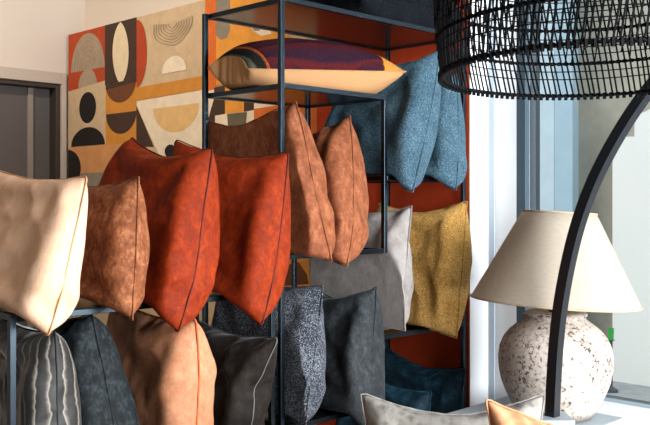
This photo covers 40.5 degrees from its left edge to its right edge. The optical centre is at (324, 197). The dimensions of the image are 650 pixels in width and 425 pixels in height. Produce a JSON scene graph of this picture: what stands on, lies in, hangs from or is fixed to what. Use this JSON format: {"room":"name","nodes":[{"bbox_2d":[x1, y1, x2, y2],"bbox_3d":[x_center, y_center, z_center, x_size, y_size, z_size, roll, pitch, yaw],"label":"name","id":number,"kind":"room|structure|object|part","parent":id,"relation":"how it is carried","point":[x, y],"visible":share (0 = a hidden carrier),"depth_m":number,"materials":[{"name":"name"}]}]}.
{"room":"store","nodes":[
{"label":"store","id":0,"kind":"room"},
{"bbox_2d":[0,0,84,177],"bbox_3d":[-3.710,-0.100,3.339,0.120,3.000,6.400,0,0,45],"label":"wall","id":1,"kind":"structure","parent":0,"point":[34,34],"depth_m":5.26,"materials":[{"name":"beige paint"}]},
{"bbox_2d":[0,66,66,328],"bbox_3d":[-1.984,0.320,5.059,0.142,2.161,1.016,0,0,45],"label":"door","id":2,"kind":"structure","parent":1,"relation":"in","point":[33,114],"depth_m":5.29,"materials":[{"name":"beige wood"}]},
{"bbox_3d":[-1.990,0.354,5.066,0.125,2.091,0.950,0,0,45],"label":"frame","id":3,"kind":"part","parent":2,"relation":"part of","materials":[{"name":"grey"}]},
{"bbox_3d":[-1.942,0.320,5.017,0.022,2.161,1.016,0,0,45],"label":"casing","id":4,"kind":"part","parent":2,"relation":"part of","materials":[{"name":"beige wood"}]},
{"bbox_2d":[85,0,200,29],"bbox_3d":[0.702,-0.100,3.380,6.320,3.000,0.120,0,0,45],"label":"wall","id":5,"kind":"structure","parent":0,"point":[98,13],"depth_m":5.20,"materials":[{"name":"beige paint"}]},
{"bbox_2d":[488,0,494,399],"bbox_3d":[0.626,-0.100,3.363,0.055,3.000,0.012,0,0,45],"label":"trim","id":6,"kind":"structure","parent":5,"relation":"attached to","point":[491,101],"depth_m":3.35,"materials":[{"name":"white paint"}]},
{"bbox_2d":[495,0,516,398],"bbox_3d":[0.682,-0.100,3.313,0.093,3.000,0.004,0,0,45],"label":"trim","id":7,"kind":"structure","parent":5,"relation":"attached to","point":[505,109],"depth_m":3.32,"materials":[{"name":"white paint"}]},
{"bbox_2d":[517,0,649,408],"bbox_3d":[1.736,-0.310,2.336,2.779,2.080,0.104,0,0,45],"label":"window","id":8,"kind":"structure","parent":5,"relation":"in","point":[528,111],"depth_m":3.27,"materials":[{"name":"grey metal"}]},
{"bbox_3d":[1.736,-0.325,2.336,2.779,2.050,0.104,0,0,45],"label":"frame","id":9,"kind":"part","parent":8,"relation":"part of","materials":[{"name":"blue metal"}]},
{"bbox_2d":[81,0,487,406],"bbox_3d":[-0.466,0.203,4.365,2.966,2.394,0.130,0,0,45],"label":"wall partition","id":10,"kind":"structure","parent":0,"point":[478,105],"depth_m":3.32,"materials":[{"name":"white paint"}]},
{"bbox_2d":[68,0,469,424],"bbox_3d":[-0.514,0.178,4.316,2.965,2.344,0.006,0,0,45],"label":"wall","id":11,"kind":"structure","parent":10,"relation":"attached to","point":[139,78],"depth_m":4.61,"materials":[{"name":"multicoloured paint"}]},
{"bbox_3d":[-1.512,-1.650,1.153,8.994,0.100,8.995,0,0,0],"label":"ceiling","id":12,"kind":"structure","parent":0,"visible":0},
{"bbox_2d":[433,0,649,100],"bbox_3d":[0.524,-0.911,1.726,0.619,1.375,0.619,0,0,43],"label":"pendant lamp","id":13,"kind":"object","parent":12,"relation":"hanging from","point":[448,28],"visible":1,"depth_m":1.91,"materials":[{"name":"black wicker"}]},
{"bbox_3d":[-1.512,1.450,1.153,8.994,0.100,8.995,0,0,0],"label":"floor","id":14,"kind":"structure","parent":0,"visible":0},
{"bbox_2d":[0,292,274,424],"bbox_3d":[-0.568,0.835,2.431,0.383,1.130,0.813,0,0,45],"label":"shelving unit","id":15,"kind":"object","parent":14,"relation":"on","point":[83,307],"visible":0.27,"depth_m":2.08,"materials":[{"name":"black metal"}]},
{"bbox_3d":[-0.839,0.278,2.159,0.352,0.015,0.013,0,0,45],"label":"rail","id":16,"kind":"part","parent":15,"relation":"part of","materials":[{"name":"black metal"}]},
{"bbox_3d":[-0.719,0.835,2.019,0.015,1.130,0.015,0,0,45],"label":"post","id":17,"kind":"part","parent":15,"relation":"part of","materials":[{"name":"black metal"}]},
{"bbox_2d":[0,319,81,424],"bbox_3d":[-0.750,0.547,2.192,0.157,0.480,0.428,0,0,-41],"label":"throw pillow","id":18,"kind":"object","parent":15,"relation":"on","point":[47,390],"visible":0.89,"depth_m":2.05,"materials":[{"name":"black fabric"}]},
{"bbox_2d":[0,170,87,335],"bbox_3d":[-0.754,0.117,2.152,0.478,0.386,0.184,0,0,43],"label":"throw pillow","id":19,"kind":"object","parent":15,"relation":"on","point":[43,222],"visible":1,"depth_m":2.02,"materials":[{"name":"beige fabric"}]},
{"bbox_2d":[36,314,139,424],"bbox_3d":[-0.630,0.541,2.310,0.170,0.502,0.423,0,0,-43],"label":"throw pillow","id":20,"kind":"object","parent":15,"relation":"on","point":[106,396],"visible":0.56,"depth_m":2.20,"materials":[{"name":"fabric"}]},
{"bbox_2d":[79,176,149,319],"bbox_3d":[-0.609,0.121,2.285,0.443,0.348,0.141,0,0,45],"label":"throw pillow","id":21,"kind":"object","parent":15,"relation":"on","point":[115,262],"visible":0.59,"depth_m":2.14,"materials":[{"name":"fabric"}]},
{"bbox_3d":[-0.438,0.278,2.302,0.015,0.015,0.782,0,0,45],"label":"rail","id":22,"kind":"part","parent":15,"relation":"part of","materials":[{"name":"black metal"}]},
{"bbox_2d":[98,137,219,331],"bbox_3d":[-0.469,0.079,2.412,0.224,0.516,0.469,0,0,-43],"label":"throw pillow","id":23,"kind":"object","parent":15,"relation":"on","point":[181,193],"visible":0.67,"depth_m":2.25,"materials":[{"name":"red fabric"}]},
{"bbox_2d":[106,310,216,424],"bbox_3d":[-0.486,0.545,2.434,0.174,0.491,0.466,0,0,-42],"label":"throw pillow","id":24,"kind":"object","parent":15,"relation":"on","point":[170,374],"visible":0.76,"depth_m":2.29,"materials":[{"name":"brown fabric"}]},
{"bbox_2d":[173,140,290,325],"bbox_3d":[-0.314,0.085,2.568,0.463,0.529,0.207,0,0,37],"label":"throw pillow","id":25,"kind":"object","parent":15,"relation":"on","point":[255,197],"visible":0.53,"depth_m":2.44,"materials":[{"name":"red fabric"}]},
{"bbox_2d":[198,320,277,424],"bbox_3d":[-0.308,0.588,2.589,0.175,0.400,0.447,0,0,-45],"label":"throw pillow","id":26,"kind":"object","parent":15,"relation":"on","point":[245,367],"visible":0.66,"depth_m":2.48,"materials":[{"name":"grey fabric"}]},
{"bbox_3d":[-0.157,0.835,2.584,0.015,1.130,0.015,0,0,45],"label":"post","id":27,"kind":"part","parent":15,"relation":"part of","materials":[{"name":"black metal"}]},
{"bbox_2d":[202,0,465,424],"bbox_3d":[0.060,0.400,3.063,0.383,2.000,0.925,0,0,45],"label":"shelving unit","id":28,"kind":"object","parent":14,"relation":"on","point":[303,18],"visible":0.45,"depth_m":2.92,"materials":[{"name":"black metal"}]},
{"bbox_3d":[-0.391,0.400,2.870,0.015,2.000,0.015,0,0,45],"label":"post","id":29,"kind":"part","parent":28,"relation":"part of","materials":[{"name":"black metal"}]},
{"bbox_3d":[-0.250,-0.334,2.751,0.352,0.015,0.013,0,0,45],"label":"rail","id":30,"kind":"part","parent":28,"relation":"part of","materials":[{"name":"black metal"}]},
{"bbox_3d":[-0.250,-0.592,2.751,0.352,0.015,0.013,0,0,45],"label":"rail","id":31,"kind":"part","parent":28,"relation":"part of","materials":[{"name":"black metal"}]},
{"bbox_3d":[-0.221,-0.334,3.041,0.015,0.015,0.465,0,0,45],"label":"rail","id":32,"kind":"part","parent":28,"relation":"part of","materials":[{"name":"black metal"}]},
{"bbox_2d":[211,285,325,424],"bbox_3d":[-0.182,0.469,2.779,0.496,0.411,0.134,0,0,45],"label":"throw pillow","id":33,"kind":"object","parent":28,"relation":"on","point":[305,342],"visible":0.5,"depth_m":2.62,"materials":[{"name":"grey fabric"}]},
{"bbox_2d":[208,101,335,261],"bbox_3d":[-0.167,-0.052,2.755,0.533,0.476,0.124,0,0,44],"label":"throw pillow","id":34,"kind":"object","parent":28,"relation":"on","point":[312,214],"visible":0.52,"depth_m":2.62,"materials":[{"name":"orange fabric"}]},
{"bbox_3d":[-0.130,0.400,2.611,0.015,2.000,0.015,0,0,45],"label":"post","id":35,"kind":"part","parent":28,"relation":"part of","materials":[{"name":"black metal"}]},
{"bbox_3d":[-0.111,0.792,3.152,0.015,1.216,0.015,0,0,45],"label":"post","id":36,"kind":"part","parent":28,"relation":"part of","materials":[{"name":"black metal"}]},
{"bbox_3d":[-0.070,-0.592,3.192,0.015,0.015,0.894,0,0,45],"label":"rail","id":37,"kind":"part","parent":28,"relation":"part of","materials":[{"name":"black metal"}]},
{"bbox_2d":[207,38,405,93],"bbox_3d":[-0.049,-0.439,2.910,0.595,0.183,0.350,0,0,-44],"label":"pillow","id":38,"kind":"object","parent":28,"relation":"on","point":[316,63],"visible":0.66,"depth_m":2.81,"materials":[{"name":"brown fabric"}]},
{"bbox_3d":[-0.063,-0.071,3.200,0.015,0.510,0.015,0,0,45],"label":"post","id":39,"kind":"part","parent":28,"relation":"part of","materials":[{"name":"black metal"}]},
{"bbox_3d":[0.009,0.688,2.751,0.015,0.015,0.380,0,0,45],"label":"rail","id":40,"kind":"part","parent":28,"relation":"part of","materials":[{"name":"black metal"}]},
{"bbox_3d":[0.039,-0.334,2.781,0.015,0.015,0.465,0,0,45],"label":"rail","id":41,"kind":"part","parent":28,"relation":"part of","materials":[{"name":"black metal"}]},
{"bbox_3d":[0.034,0.176,2.776,0.015,0.015,0.450,0,0,45],"label":"rail","id":42,"kind":"part","parent":28,"relation":"part of","materials":[{"name":"black metal"}]},
{"bbox_2d":[312,115,368,266],"bbox_3d":[-0.061,-0.028,2.876,0.201,0.472,0.502,0,0,-45],"label":"throw pillow","id":43,"kind":"object","parent":28,"relation":"on","point":[338,146],"visible":0.35,"depth_m":2.71,"materials":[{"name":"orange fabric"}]},
{"bbox_3d":[0.068,-0.334,3.071,0.352,0.015,0.013,0,0,45],"label":"rail","id":44,"kind":"part","parent":28,"relation":"part of","materials":[{"name":"black metal"}]},
{"bbox_2d":[319,287,384,424],"bbox_3d":[0.021,0.505,2.912,0.215,0.439,0.442,0,0,-39],"label":"throw pillow","id":45,"kind":"object","parent":28,"relation":"on","point":[353,324],"visible":0.52,"depth_m":2.78,"materials":[{"name":"grey fabric"}]},
{"bbox_2d":[309,206,413,330],"bbox_3d":[0.145,0.238,3.108,0.139,0.425,0.475,0,0,-45],"label":"throw pillow","id":46,"kind":"object","parent":28,"relation":"on","point":[391,272],"visible":0.52,"depth_m":2.98,"materials":[{"name":"grey fabric"}]},
{"bbox_3d":[0.078,-0.066,3.081,0.352,0.015,0.013,0,0,45],"label":"rail","id":47,"kind":"part","parent":28,"relation":"part of","materials":[{"name":"black metal"}]},
{"bbox_3d":[0.191,-0.592,2.933,0.015,0.015,0.894,0,0,45],"label":"rail","id":48,"kind":"part","parent":28,"relation":"part of","materials":[{"name":"black metal"}]},
{"bbox_2d":[306,0,456,28],"bbox_3d":[0.184,-0.694,3.171,0.549,0.175,0.375,0,0,-44],"label":"throw pillow","id":49,"kind":"object","parent":28,"relation":"on","point":[416,12],"visible":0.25,"depth_m":3.02,"materials":[{"name":"fabric"}]},
{"bbox_2d":[324,50,440,192],"bbox_3d":[0.199,-0.269,3.133,0.449,0.503,0.249,0,0,44],"label":"throw pillow","id":50,"kind":"object","parent":28,"relation":"on","point":[413,100],"visible":0.59,"depth_m":2.99,"materials":[{"name":"blue fabric"}]},
{"bbox_2d":[335,383,431,424],"bbox_3d":[0.185,0.832,3.057,0.182,0.467,0.401,0,0,-43],"label":"throw pillow","id":51,"kind":"object","parent":28,"relation":"on","point":[416,399],"visible":0.37,"depth_m":2.98,"materials":[{"name":"fabric"}]},
{"bbox_3d":[0.198,-0.071,2.941,0.015,0.510,0.015,0,0,45],"label":"post","id":52,"kind":"part","parent":28,"relation":"part of","materials":[{"name":"black metal"}]},
{"bbox_3d":[0.251,0.400,3.515,0.015,2.000,0.015,0,0,45],"label":"post","id":53,"kind":"part","parent":28,"relation":"part of","materials":[{"name":"black metal"}]},
{"bbox_3d":[0.354,-0.066,3.099,0.015,0.015,0.429,0,0,45],"label":"rail","id":54,"kind":"part","parent":28,"relation":"part of","materials":[{"name":"black metal"}]},
{"bbox_3d":[0.371,-0.066,3.375,0.352,0.015,0.013,0,0,45],"label":"rail","id":55,"kind":"part","parent":28,"relation":"part of","materials":[{"name":"black metal"}]},
{"bbox_3d":[0.371,-0.592,3.375,0.352,0.015,0.013,0,0,45],"label":"rail","id":56,"kind":"part","parent":28,"relation":"part of","materials":[{"name":"black metal"}]},
{"bbox_3d":[0.340,0.465,3.084,0.015,0.015,0.469,0,0,45],"label":"rail","id":57,"kind":"part","parent":28,"relation":"part of","materials":[{"name":"black metal"}]},
{"bbox_2d":[376,201,471,337],"bbox_3d":[0.322,0.248,3.226,0.442,0.476,0.238,0,0,43],"label":"throw pillow","id":58,"kind":"object","parent":28,"relation":"on","point":[440,239],"visible":0.59,"depth_m":3.10,"materials":[{"name":"yellow fabric"}]},
{"bbox_2d":[385,345,465,413],"bbox_3d":[0.318,0.808,3.236,0.419,0.493,0.227,0,0,43],"label":"throw pillow","id":59,"kind":"object","parent":28,"relation":"on","point":[446,386],"visible":0.57,"depth_m":3.16,"materials":[{"name":"fabric"}]},
{"bbox_2d":[388,72,466,190],"bbox_3d":[0.323,-0.244,3.253,0.210,0.438,0.445,0,0,-43],"label":"throw pillow","id":60,"kind":"object","parent":28,"relation":"on","point":[447,164],"visible":0.34,"depth_m":3.09,"materials":[{"name":"blue fabric"}]},
{"bbox_3d":[0.511,0.400,3.256,0.015,2.000,0.015,0,0,45],"label":"post","id":61,"kind":"part","parent":28,"relation":"part of","materials":[{"name":"black metal"}]},
{"bbox_2d":[596,401,649,424],"bbox_3d":[1.383,1.051,2.136,2.400,0.698,0.715,0,0,45],"label":"window ledge","id":62,"kind":"object","parent":14,"relation":"on","point":[632,415],"visible":0.02,"depth_m":2.88,"materials":[{"name":"white paint"}]},
{"bbox_2d":[446,396,623,424],"bbox_3d":[0.656,0.695,2.781,0.430,0.012,0.366,0,0,45],"label":"slate board","id":63,"kind":"object","parent":62,"relation":"on","point":[598,418],"visible":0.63,"depth_m":2.79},
{"bbox_2d":[470,210,643,422],"bbox_3d":[0.731,0.362,2.800,0.532,0.651,0.533,0,0,0],"label":"table lamp","id":64,"kind":"object","parent":63,"relation":"on","point":[524,270],"visible":0.82,"depth_m":2.66,"materials":[{"name":"ceramic"}]},
{"bbox_2d":[498,308,613,422],"bbox_3d":[0.732,0.524,2.800,0.356,0.328,0.356,0,0,0],"label":"lamp base","id":65,"kind":"object","parent":64,"relation":"attached to","point":[588,358],"depth_m":2.67,"materials":[{"name":"ceramic"}]},
{"bbox_3d":[0.739,0.187,2.802,0.526,0.282,0.526,3,-1,0],"label":"lamp shade","id":66,"kind":"part","parent":64,"relation":"part of","materials":[{"name":"fabric"}]},
{"bbox_2d":[542,78,649,424],"bbox_3d":[1.334,0.010,2.440,1.507,1.383,0.320,0,0,0],"label":"arc floor lamp","id":67,"kind":"object","parent":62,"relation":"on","point":[552,414],"visible":0.94,"depth_m":2.43,"materials":[{"name":"black metal"}]},
{"bbox_3d":[0.400,1.100,1.820,0.800,0.600,0.600,0,0,0],"label":"bench","id":68,"kind":"object","parent":14,"relation":"on","visible":0},
{"bbox_2d":[360,393,544,424],"bbox_3d":[0.293,0.603,1.959,0.424,0.310,0.178,0,0,0],"label":"throw pillow","id":69,"kind":"object","parent":68,"relation":"on","point":[378,411],"visible":0.84,"depth_m":1.97,"materials":[{"name":"white fabric"}]},
{"bbox_2d":[485,399,553,424],"bbox_3d":[0.488,0.586,1.738,0.322,0.352,0.197,0,0,0],"label":"throw pillow","id":70,"kind":"object","parent":68,"relation":"on","point":[497,414],"visible":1,"depth_m":1.78,"materials":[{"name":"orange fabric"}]},
{"label":"outside","id":71,"kind":"structure","parent":0,"visible":0},
{"bbox_2d":[606,381,649,401],"bbox_3d":[4.536,1.510,5.167,15.000,0.180,7.780,0,0,45],"label":"ground","id":72,"kind":"structure","parent":71,"point":[626,390],"depth_m":6.46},
{"bbox_2d":[540,0,577,211],"bbox_3d":[1.795,-0.890,7.807,0.938,4.620,0.100,0,0,45],"label":"window","id":73,"kind":"structure","parent":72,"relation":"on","point":[558,119],"depth_m":7.53,"materials":[{"name":"glass"}]},
{"bbox_3d":[1.733,-0.890,7.869,0.763,4.620,0.100,0,0,45],"label":"pale panel","id":74,"kind":"part","parent":73,"relation":"part of","materials":[{"name":"glass"}]},
{"bbox_3d":[2.067,-0.890,7.537,0.171,4.620,0.100,0,0,45],"label":"blue panel","id":75,"kind":"part","parent":73,"relation":"part of","materials":[{"name":"glass"}]},
{"bbox_2d":[607,328,617,392],"bbox_3d":[2.096,1.187,6.450,0.100,0.466,0.100,0,0,0],"label":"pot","id":76,"kind":"object","parent":72,"relation":"on","point":[611,389],"visible":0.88,"depth_m":6.43,"materials":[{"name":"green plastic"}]},
{"bbox_3d":[2.096,0.997,6.450,0.044,0.085,0.044,0,0,0],"label":"pot","id":77,"kind":"part","parent":76,"relation":"part of","materials":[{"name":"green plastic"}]},
{"bbox_2d":[578,0,649,337],"bbox_3d":[2.984,-0.890,7.330,1.875,4.620,0.300,0,0,45],"label":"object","id":78,"kind":"object","parent":72,"relation":"on","point":[597,118],"visible":0.33,"depth_m":7.68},
{"bbox_2d":[612,109,649,386],"bbox_3d":[2.741,0.234,6.578,1.083,2.372,0.350,0,0,45],"label":"window","id":79,"kind":"structure","parent":72,"relation":"on","point":[631,163],"depth_m":6.71,"materials":[{"name":"white"}]}
]}

